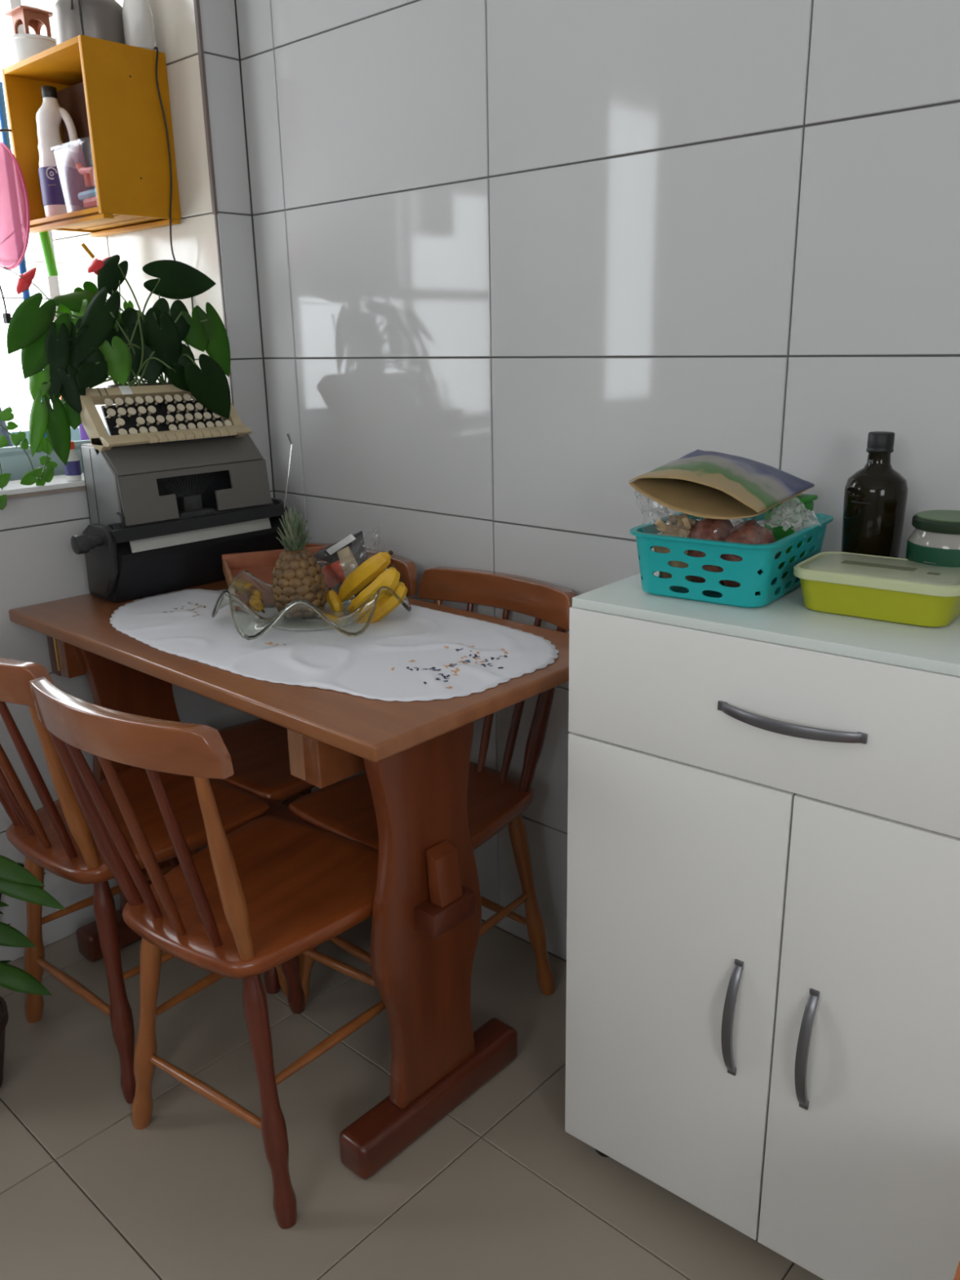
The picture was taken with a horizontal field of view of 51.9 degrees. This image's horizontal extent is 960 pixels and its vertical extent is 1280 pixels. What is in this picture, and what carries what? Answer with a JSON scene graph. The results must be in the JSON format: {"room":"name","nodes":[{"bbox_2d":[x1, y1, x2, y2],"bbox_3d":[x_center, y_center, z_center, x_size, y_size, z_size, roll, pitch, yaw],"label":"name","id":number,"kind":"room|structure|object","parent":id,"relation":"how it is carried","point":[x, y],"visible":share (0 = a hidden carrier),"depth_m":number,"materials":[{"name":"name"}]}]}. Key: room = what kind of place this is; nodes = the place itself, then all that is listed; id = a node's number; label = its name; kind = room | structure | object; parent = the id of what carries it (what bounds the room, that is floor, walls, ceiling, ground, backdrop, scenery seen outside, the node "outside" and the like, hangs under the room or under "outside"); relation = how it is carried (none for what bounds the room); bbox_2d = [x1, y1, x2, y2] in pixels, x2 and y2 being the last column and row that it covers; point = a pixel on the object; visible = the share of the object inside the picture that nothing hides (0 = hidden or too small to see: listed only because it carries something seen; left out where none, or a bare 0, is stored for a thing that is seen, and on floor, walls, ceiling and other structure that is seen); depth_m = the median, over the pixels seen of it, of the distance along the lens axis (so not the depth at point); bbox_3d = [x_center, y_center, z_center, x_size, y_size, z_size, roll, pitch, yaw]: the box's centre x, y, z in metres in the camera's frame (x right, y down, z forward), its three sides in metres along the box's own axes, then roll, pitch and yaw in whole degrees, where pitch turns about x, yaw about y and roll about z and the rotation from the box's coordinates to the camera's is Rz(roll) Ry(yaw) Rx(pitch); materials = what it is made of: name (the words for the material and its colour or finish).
{"room":"kitchen","nodes":[
{"label":"kitchen","id":0,"kind":"room"},
{"bbox_2d":[0,0,71,427],"bbox_3d":[-2.257,-0.514,1.834,0.100,2.600,3.420,14,22,40],"label":"wall","id":1,"kind":"structure","parent":0,"point":[49,286],"depth_m":2.80,"materials":[{"name":"white tile"}]},
{"bbox_2d":[21,0,229,426],"bbox_3d":[-0.815,-0.787,2.646,0.795,2.600,0.216,14,22,40],"label":"wall","id":2,"kind":"structure","parent":0,"point":[194,244],"depth_m":2.29,"materials":[{"name":"grey tile"}]},
{"bbox_2d":[0,297,53,299],"bbox_3d":[-1.289,-0.832,2.394,0.004,0.004,0.754,14,22,40],"label":"clothesline","id":3,"kind":"object","parent":2,"relation":"attached to","point":[0,297],"visible":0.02,"depth_m":2.51,"materials":[{"name":"white fabric"}]},
{"bbox_2d":[0,405,13,447],"bbox_3d":[-1.270,-0.646,2.468,0.087,0.390,0.132,14,22,40],"label":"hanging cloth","id":4,"kind":"object","parent":3,"relation":"hanging from","point":[2,432],"visible":0.32,"depth_m":2.51,"materials":[{"name":"fabric"}]},
{"bbox_2d":[25,260,66,263],"bbox_3d":[-1.395,-0.953,2.455,0.004,0.004,0.754,14,22,40],"label":"clothesline","id":5,"kind":"object","parent":2,"relation":"attached to","point":[25,260],"visible":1,"depth_m":2.67,"materials":[{"name":"white fabric"}]},
{"bbox_2d":[1,34,181,237],"bbox_3d":[-0.915,-1.162,2.325,0.388,0.357,0.200,14,22,40],"label":"wall shelf","id":6,"kind":"object","parent":2,"relation":"attached to","point":[129,145],"visible":0.86,"depth_m":2.23,"materials":[{"name":"paint"}]},
{"bbox_2d":[0,284,11,324],"bbox_3d":[-1.169,-0.894,2.398,0.116,0.242,0.118,4,18,16],"label":"cord","id":7,"kind":"object","parent":6,"relation":"hanging from","point":[6,317],"visible":0.72,"depth_m":2.36,"materials":[{"name":"black plastic"}]},
{"bbox_2d":[0,128,30,270],"bbox_3d":[-1.117,-1.026,2.277,0.126,0.327,0.279,-9,18,-23],"label":"plastic basin","id":8,"kind":"object","parent":6,"relation":"hanging from","point":[15,218],"visible":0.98,"depth_m":2.20,"materials":[{"name":"pink plastic"}]},
{"bbox_2d":[6,33,56,64],"bbox_3d":[-1.048,-1.378,2.325,0.116,0.060,0.116,14,22,40],"label":"plastic pot","id":9,"kind":"object","parent":6,"relation":"on","point":[22,46],"visible":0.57,"depth_m":2.28,"materials":[{"name":"white plastic"}]},
{"bbox_2d":[4,4,52,37],"bbox_3d":[-1.049,-1.440,2.307,0.082,0.068,0.082,14,22,40],"label":"wooden lantern","id":10,"kind":"object","parent":9,"relation":"on","point":[35,18],"visible":0.82,"depth_m":2.29,"materials":[{"name":"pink wood"}]},
{"bbox_2d":[38,231,58,276],"bbox_3d":[-1.097,-1.024,2.482,0.023,0.206,0.046,14,22,40],"label":"pole","id":11,"kind":"object","parent":6,"relation":"hanging from","point":[44,237],"visible":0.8,"depth_m":2.49,"materials":[{"name":"green plastic"}]},
{"bbox_2d":[35,85,84,217],"bbox_3d":[-1.014,-1.163,2.368,0.094,0.290,0.094,14,22,40],"label":"bottle","id":12,"kind":"object","parent":6,"relation":"in","point":[60,183],"visible":0.95,"depth_m":2.34,"materials":[{"name":"white plastic"}]},
{"bbox_2d":[57,81,95,191],"bbox_3d":[-0.880,-1.169,2.361,0.337,0.300,0.068,14,22,40],"label":"carton","id":13,"kind":"object","parent":6,"relation":"in","point":[72,99],"visible":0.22,"depth_m":2.37,"materials":[{"name":"brown cardboard"}]},
{"bbox_2d":[80,242,94,258],"bbox_3d":[-0.904,-0.897,2.276,0.009,0.034,0.030,14,22,40],"label":"pole","id":14,"kind":"object","parent":6,"relation":"hanging from","point":[86,248],"visible":1,"depth_m":2.27,"materials":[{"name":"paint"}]},
{"bbox_2d":[52,0,124,44],"bbox_3d":[-0.872,-1.404,2.209,0.160,0.172,0.160,14,22,40],"label":"canister","id":15,"kind":"object","parent":6,"relation":"on","point":[97,19],"visible":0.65,"depth_m":2.15,"materials":[{"name":"silver metal"}]},
{"bbox_2d":[121,0,156,51],"bbox_3d":[-0.761,-1.395,2.192,0.066,0.160,0.066,14,22,40],"label":"water bottle","id":16,"kind":"object","parent":6,"relation":"on","point":[137,15],"visible":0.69,"depth_m":2.18,"materials":[{"name":"plastic"}]},
{"bbox_2d":[154,46,193,310],"bbox_3d":[-0.713,-1.048,2.292,0.042,0.582,0.038,-4,17,-11],"label":"power cable","id":17,"kind":"object","parent":6,"relation":"hanging from","point":[156,48],"visible":0.73,"depth_m":2.26,"materials":[{"name":"black plastic"}]},
{"bbox_3d":[-0.877,-1.067,2.293,0.206,0.142,0.153,14,22,40],"label":"storage box","id":18,"kind":"object","parent":6,"relation":"in","visible":0},
{"bbox_2d":[75,163,95,186],"bbox_3d":[-0.901,-1.067,2.263,0.075,0.055,0.015,14,22,40],"label":"toy","id":19,"kind":"object","parent":18,"relation":"in","point":[88,172],"visible":0.86,"depth_m":2.26,"materials":[{"name":"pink plastic"}]},
{"bbox_2d":[77,187,97,201],"bbox_3d":[-0.896,-1.030,2.281,0.100,0.022,0.020,14,22,40],"label":"toy","id":20,"kind":"object","parent":18,"relation":"in","point":[83,195],"visible":0.5,"depth_m":2.28,"materials":[{"name":"blue plastic"}]},
{"bbox_2d":[83,195,97,208],"bbox_3d":[-0.884,-1.004,2.264,0.060,0.024,0.024,14,22,40],"label":"toy","id":21,"kind":"object","parent":18,"relation":"in","point":[90,202],"visible":0.65,"depth_m":2.26,"materials":[{"name":"pink plastic"}]},
{"bbox_2d":[193,0,217,214],"bbox_3d":[-0.606,-1.446,2.078,0.010,1.017,0.008,14,22,40],"label":"trim","id":22,"kind":"structure","parent":2,"relation":"attached to","point":[196,2],"depth_m":2.16,"materials":[{"name":"grey"}]},
{"bbox_2d":[213,214,233,404],"bbox_3d":[-0.591,-0.695,2.307,0.006,0.553,0.004,14,22,40],"label":"trim","id":23,"kind":"structure","parent":2,"relation":"attached to","point":[215,215],"depth_m":2.27,"materials":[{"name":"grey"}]},
{"bbox_2d":[0,0,288,963],"bbox_3d":[-1.672,-0.348,1.252,0.120,2.600,3.306,14,22,40],"label":"wall","id":24,"kind":"structure","parent":0,"point":[39,564],"depth_m":2.18,"materials":[{"name":"grey tile"}]},
{"bbox_2d":[0,862,45,901],"bbox_3d":[-1.009,0.549,2.163,0.008,0.133,0.121,14,22,40],"label":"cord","id":25,"kind":"object","parent":24,"relation":"attached to","point":[21,864],"visible":0.15,"depth_m":2.15,"materials":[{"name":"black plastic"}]},
{"bbox_2d":[0,472,84,495],"bbox_3d":[-0.915,-0.339,2.124,0.142,0.011,0.859,14,22,40],"label":"windowsill","id":26,"kind":"structure","parent":24,"relation":"in","point":[60,482],"depth_m":2.05,"materials":[{"name":"white stone"}]},
{"bbox_2d":[0,402,57,510],"bbox_3d":[-0.974,-0.371,1.984,0.215,0.205,0.103,-4,17,-8],"label":"trailing plant","id":27,"kind":"object","parent":26,"relation":"on","point":[46,475],"visible":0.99,"depth_m":1.99,"materials":[{"name":"green plant"}]},
{"bbox_2d":[63,440,81,480],"bbox_3d":[-0.867,-0.380,2.096,0.032,0.082,0.032,14,22,40],"label":"soap bottle","id":28,"kind":"object","parent":26,"relation":"on","point":[73,468],"visible":0.74,"depth_m":2.09,"materials":[{"name":"white plastic"}]},
{"bbox_2d":[6,485,85,498],"bbox_3d":[-0.867,-0.318,2.085,0.010,0.007,0.859,14,22,40],"label":"trim","id":29,"kind":"structure","parent":24,"relation":"attached to","point":[17,495],"depth_m":2.04,"materials":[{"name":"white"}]},
{"bbox_2d":[0,915,823,1279],"bbox_3d":[-0.690,1.151,0.812,4.350,0.050,3.520,14,22,40],"label":"floor","id":30,"kind":"structure","parent":0,"point":[498,1188],"depth_m":1.63,"materials":[{"name":"brown tile"}]},
{"bbox_2d":[0,81,46,438],"bbox_3d":[-1.157,-0.430,2.659,0.018,1.917,0.044,14,22,40],"label":"pole","id":31,"kind":"object","parent":30,"relation":"on","point":[3,117],"visible":0.17,"depth_m":2.42,"materials":[{"name":"blue"}]},
{"bbox_2d":[0,854,66,1087],"bbox_3d":[-0.862,0.596,1.654,0.513,0.529,0.266,14,22,40],"label":"potted plant","id":32,"kind":"object","parent":30,"relation":"on","point":[16,882],"visible":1,"depth_m":1.61,"materials":[{"name":"green plant"}]},
{"bbox_2d":[0,426,110,480],"bbox_3d":[-1.122,0.043,2.522,0.430,1.094,0.645,14,22,40],"label":"tub","id":33,"kind":"object","parent":30,"relation":"on","point":[15,461],"visible":0.05,"depth_m":2.21,"materials":[{"name":"teal"}]},
{"bbox_2d":[79,423,89,439],"bbox_3d":[-1.006,-0.537,2.522,0.032,0.090,0.032,14,22,40],"label":"detergent bottle","id":34,"kind":"object","parent":33,"relation":"on","point":[83,435],"visible":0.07,"depth_m":2.51,"materials":[{"name":"purple plastic"}]},
{"bbox_2d":[0,657,287,1103],"bbox_3d":[-0.685,0.363,1.875,0.408,0.848,0.501,12,21,37],"label":"wooden chair","id":35,"kind":"object","parent":30,"relation":"on","point":[56,837],"visible":0.62,"depth_m":1.76,"materials":[{"name":"red wood"}]},
{"bbox_2d":[28,676,385,1229],"bbox_3d":[-0.372,0.436,1.614,0.408,0.848,0.501,11,20,34],"label":"wooden chair","id":36,"kind":"object","parent":30,"relation":"on","point":[262,894],"visible":0.84,"depth_m":1.50,"materials":[{"name":"brown wood"}]},
{"bbox_2d":[8,579,568,1179],"bbox_3d":[-0.354,0.349,1.994,1.124,0.786,0.585,14,22,40],"label":"dining table","id":37,"kind":"object","parent":30,"relation":"on","point":[415,756],"visible":0.62,"depth_m":1.60,"materials":[{"name":"brown wood"}]},
{"bbox_2d":[71,384,292,602],"bbox_3d":[-0.671,-0.331,2.152,0.199,0.434,0.516,14,22,40],"label":"typewriter","id":38,"kind":"object","parent":37,"relation":"on","point":[176,486],"visible":0.91,"depth_m":2.11,"materials":[{"name":"grey metal"}]},
{"bbox_2d":[4,254,231,466],"bbox_3d":[-0.767,-0.609,2.127,0.474,0.425,0.196,-12,20,-32],"label":"anthurium","id":39,"kind":"object","parent":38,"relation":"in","point":[90,340],"visible":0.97,"depth_m":2.08,"materials":[{"name":"green plant"}]},
{"bbox_2d":[15,274,32,294],"bbox_3d":[-0.924,-0.718,1.994,0.034,0.041,0.019,2,17,11],"label":"flower","id":40,"kind":"object","parent":39,"relation":"on","point":[24,281],"depth_m":1.99,"materials":[{"name":"red plant"}]},
{"bbox_2d":[87,257,104,273],"bbox_3d":[-0.822,-0.799,2.110,0.035,0.032,0.025,-10,19,-27],"label":"flower","id":41,"kind":"object","parent":39,"relation":"on","point":[97,266],"depth_m":2.10,"materials":[{"name":"red plant"}]},
{"bbox_2d":[157,475,214,519],"bbox_3d":[-0.626,-0.306,2.155,0.047,0.098,0.146,14,22,40],"label":"basket","id":42,"kind":"object","parent":38,"relation":"on","point":[183,497],"depth_m":2.15,"materials":[{"name":"grey metal"}]},
{"bbox_2d":[109,588,559,702],"bbox_3d":[-0.318,-0.022,1.844,0.956,0.007,0.497,14,22,40],"label":"tablecloth","id":43,"kind":"object","parent":37,"relation":"on","point":[421,654],"visible":0.7,"depth_m":1.71,"materials":[{"name":"white fabric"}]},
{"bbox_2d":[211,560,411,639],"bbox_3d":[-0.324,-0.079,1.895,0.372,0.082,0.372,14,22,40],"label":"glass bowl","id":44,"kind":"object","parent":43,"relation":"on","point":[300,615],"visible":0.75,"depth_m":1.79,"materials":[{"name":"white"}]},
{"bbox_2d":[244,582,263,603],"bbox_3d":[-0.463,-0.097,1.950,0.109,0.036,0.026,14,22,40],"label":"banana","id":45,"kind":"object","parent":44,"relation":"in","point":[252,590],"visible":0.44,"depth_m":1.93,"materials":[{"name":"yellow food"}]},
{"bbox_2d":[248,595,265,613],"bbox_3d":[-0.428,-0.069,1.897,0.041,0.030,0.022,14,22,40],"label":"banana","id":46,"kind":"object","parent":44,"relation":"in","point":[255,602],"visible":1,"depth_m":1.89,"materials":[{"name":"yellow food"}]},
{"bbox_2d":[222,545,328,586],"bbox_3d":[-0.404,-0.138,2.098,0.256,0.071,0.228,-7,18,-19],"label":"wooden tray","id":47,"kind":"object","parent":44,"relation":"in","point":[261,564],"visible":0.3,"depth_m":2.16,"materials":[{"name":"brown wood"}]},
{"bbox_2d":[271,505,327,612],"bbox_3d":[-0.351,-0.151,1.894,0.106,0.213,0.106,14,22,40],"label":"pineapple","id":48,"kind":"object","parent":44,"relation":"in","point":[297,575],"visible":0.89,"depth_m":1.87,"materials":[{"name":"brown food"}]},
{"bbox_2d":[326,586,342,611],"bbox_3d":[-0.288,-0.076,1.959,0.036,0.056,0.024,14,22,40],"label":"banana","id":49,"kind":"object","parent":44,"relation":"in","point":[333,599],"visible":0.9,"depth_m":1.95,"materials":[{"name":"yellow food"}]},
{"bbox_2d":[312,530,385,580],"bbox_3d":[-0.263,-0.154,2.013,0.245,0.182,0.047,14,22,40],"label":"packet","id":50,"kind":"object","parent":44,"relation":"in","point":[347,554],"visible":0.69,"depth_m":2.00,"materials":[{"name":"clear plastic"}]},
{"bbox_2d":[338,550,393,603],"bbox_3d":[-0.233,-0.117,1.908,0.153,0.126,0.043,11,21,35],"label":"banana","id":51,"kind":"object","parent":44,"relation":"in","point":[372,567],"visible":0.95,"depth_m":1.88,"materials":[{"name":"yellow food"}]},
{"bbox_2d":[346,564,399,612],"bbox_3d":[-0.208,-0.093,1.868,0.121,0.103,0.040,6,18,23],"label":"banana","id":52,"kind":"object","parent":44,"relation":"in","point":[390,577],"visible":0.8,"depth_m":1.84,"materials":[{"name":"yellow food"}]},
{"bbox_2d":[369,578,407,623],"bbox_3d":[-0.203,-0.068,1.882,0.129,0.096,0.040,2,17,9],"label":"banana","id":53,"kind":"object","parent":44,"relation":"in","point":[388,604],"visible":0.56,"depth_m":1.86,"materials":[{"name":"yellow food"}]},
{"bbox_2d":[190,542,417,994],"bbox_3d":[-0.414,0.250,2.232,0.408,0.848,0.501,14,22,40],"label":"wooden chair","id":54,"kind":"object","parent":30,"relation":"on","point":[258,749],"visible":0.1,"depth_m":2.13,"materials":[{"name":"red wood"}]},
{"bbox_2d":[288,566,576,1007],"bbox_3d":[-0.092,0.328,1.953,0.408,0.848,0.501,14,22,40],"label":"wooden chair","id":55,"kind":"object","parent":30,"relation":"on","point":[496,799],"visible":0.49,"depth_m":1.96,"materials":[{"name":"red wood"}]},
{"bbox_2d":[564,571,959,1279],"bbox_3d":[0.509,0.415,1.432,0.681,0.957,0.418,12,21,38],"label":"base cabinet","id":56,"kind":"object","parent":30,"relation":"on","point":[762,999],"visible":0.94,"depth_m":1.29,"materials":[{"name":"white wood"}]},
{"bbox_2d":[629,511,833,608],"bbox_3d":[0.360,-0.123,1.411,0.212,0.089,0.280,11,21,35],"label":"plastic basket","id":57,"kind":"object","parent":56,"relation":"on","point":[756,557],"visible":0.81,"depth_m":1.31,"materials":[{"name":"teal plastic"}]},
{"bbox_2d":[629,488,699,582],"bbox_3d":[0.268,-0.154,1.397,0.133,0.148,0.112,14,22,40],"label":"bag","id":58,"kind":"object","parent":57,"relation":"in","point":[682,525],"visible":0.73,"depth_m":1.36,"materials":[{"name":"clear plastic"}]},
{"bbox_2d":[687,518,733,585],"bbox_3d":[0.320,-0.121,1.350,0.070,0.099,0.080,14,22,40],"label":"bag","id":59,"kind":"object","parent":57,"relation":"in","point":[706,528],"visible":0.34,"depth_m":1.32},
{"bbox_2d":[628,448,814,519],"bbox_3d":[0.343,-0.222,1.379,0.176,0.066,0.251,10,20,33],"label":"pouch","id":60,"kind":"object","parent":57,"relation":"on","point":[705,484],"visible":1,"depth_m":1.33,"materials":[{"name":"brown"}]},
{"bbox_2d":[728,519,741,526],"bbox_3d":[0.367,-0.136,1.454,0.114,0.082,0.101,14,22,40],"label":"bag","id":61,"kind":"object","parent":57,"relation":"in","point":[734,522],"visible":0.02,"depth_m":1.44,"materials":[{"name":"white plastic"}]},
{"bbox_2d":[716,498,813,595],"bbox_3d":[0.390,-0.131,1.347,0.083,0.130,0.176,14,22,40],"label":"bag","id":62,"kind":"object","parent":57,"relation":"in","point":[749,531],"visible":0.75,"depth_m":1.30,"materials":[{"name":"clear plastic"}]},
{"bbox_2d":[764,493,817,578],"bbox_3d":[0.446,-0.151,1.434,0.058,0.118,0.058,14,22,40],"label":"bag","id":63,"kind":"object","parent":57,"relation":"in","point":[806,502],"visible":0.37,"depth_m":1.41,"materials":[{"name":"green"}]},
{"bbox_2d":[840,431,908,558],"bbox_3d":[0.555,-0.185,1.391,0.083,0.212,0.084,14,22,40],"label":"oil bottle","id":64,"kind":"object","parent":56,"relation":"on","point":[876,495],"visible":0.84,"depth_m":1.36,"materials":[{"name":"black glass"}]},
{"bbox_2d":[793,551,959,627],"bbox_3d":[0.519,-0.066,1.268,0.207,0.058,0.136,11,21,36],"label":"tub","id":65,"kind":"object","parent":56,"relation":"on","point":[903,591],"visible":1,"depth_m":1.23,"materials":[{"name":"yellow plastic"}]},
{"bbox_2d":[905,510,959,567],"bbox_3d":[0.616,-0.107,1.299,0.104,0.114,0.105,14,22,40],"label":"glass jar","id":66,"kind":"object","parent":56,"relation":"on","point":[935,540],"visible":0.53,"depth_m":1.26,"materials":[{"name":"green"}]},
{"bbox_2d":[953,1260,959,1279],"bbox_3d":[0.604,0.843,0.888,0.380,0.460,0.380,14,22,40],"label":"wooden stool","id":67,"kind":"object","parent":30,"relation":"on","point":[957,1277],"visible":1,"depth_m":0.93,"materials":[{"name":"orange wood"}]},
{"bbox_2d":[235,0,959,959],"bbox_3d":[0.733,-0.427,1.362,3.520,2.600,0.120,14,22,40],"label":"wall","id":68,"kind":"structure","parent":0,"point":[519,263],"depth_m":1.75,"materials":[{"name":"grey tile"}]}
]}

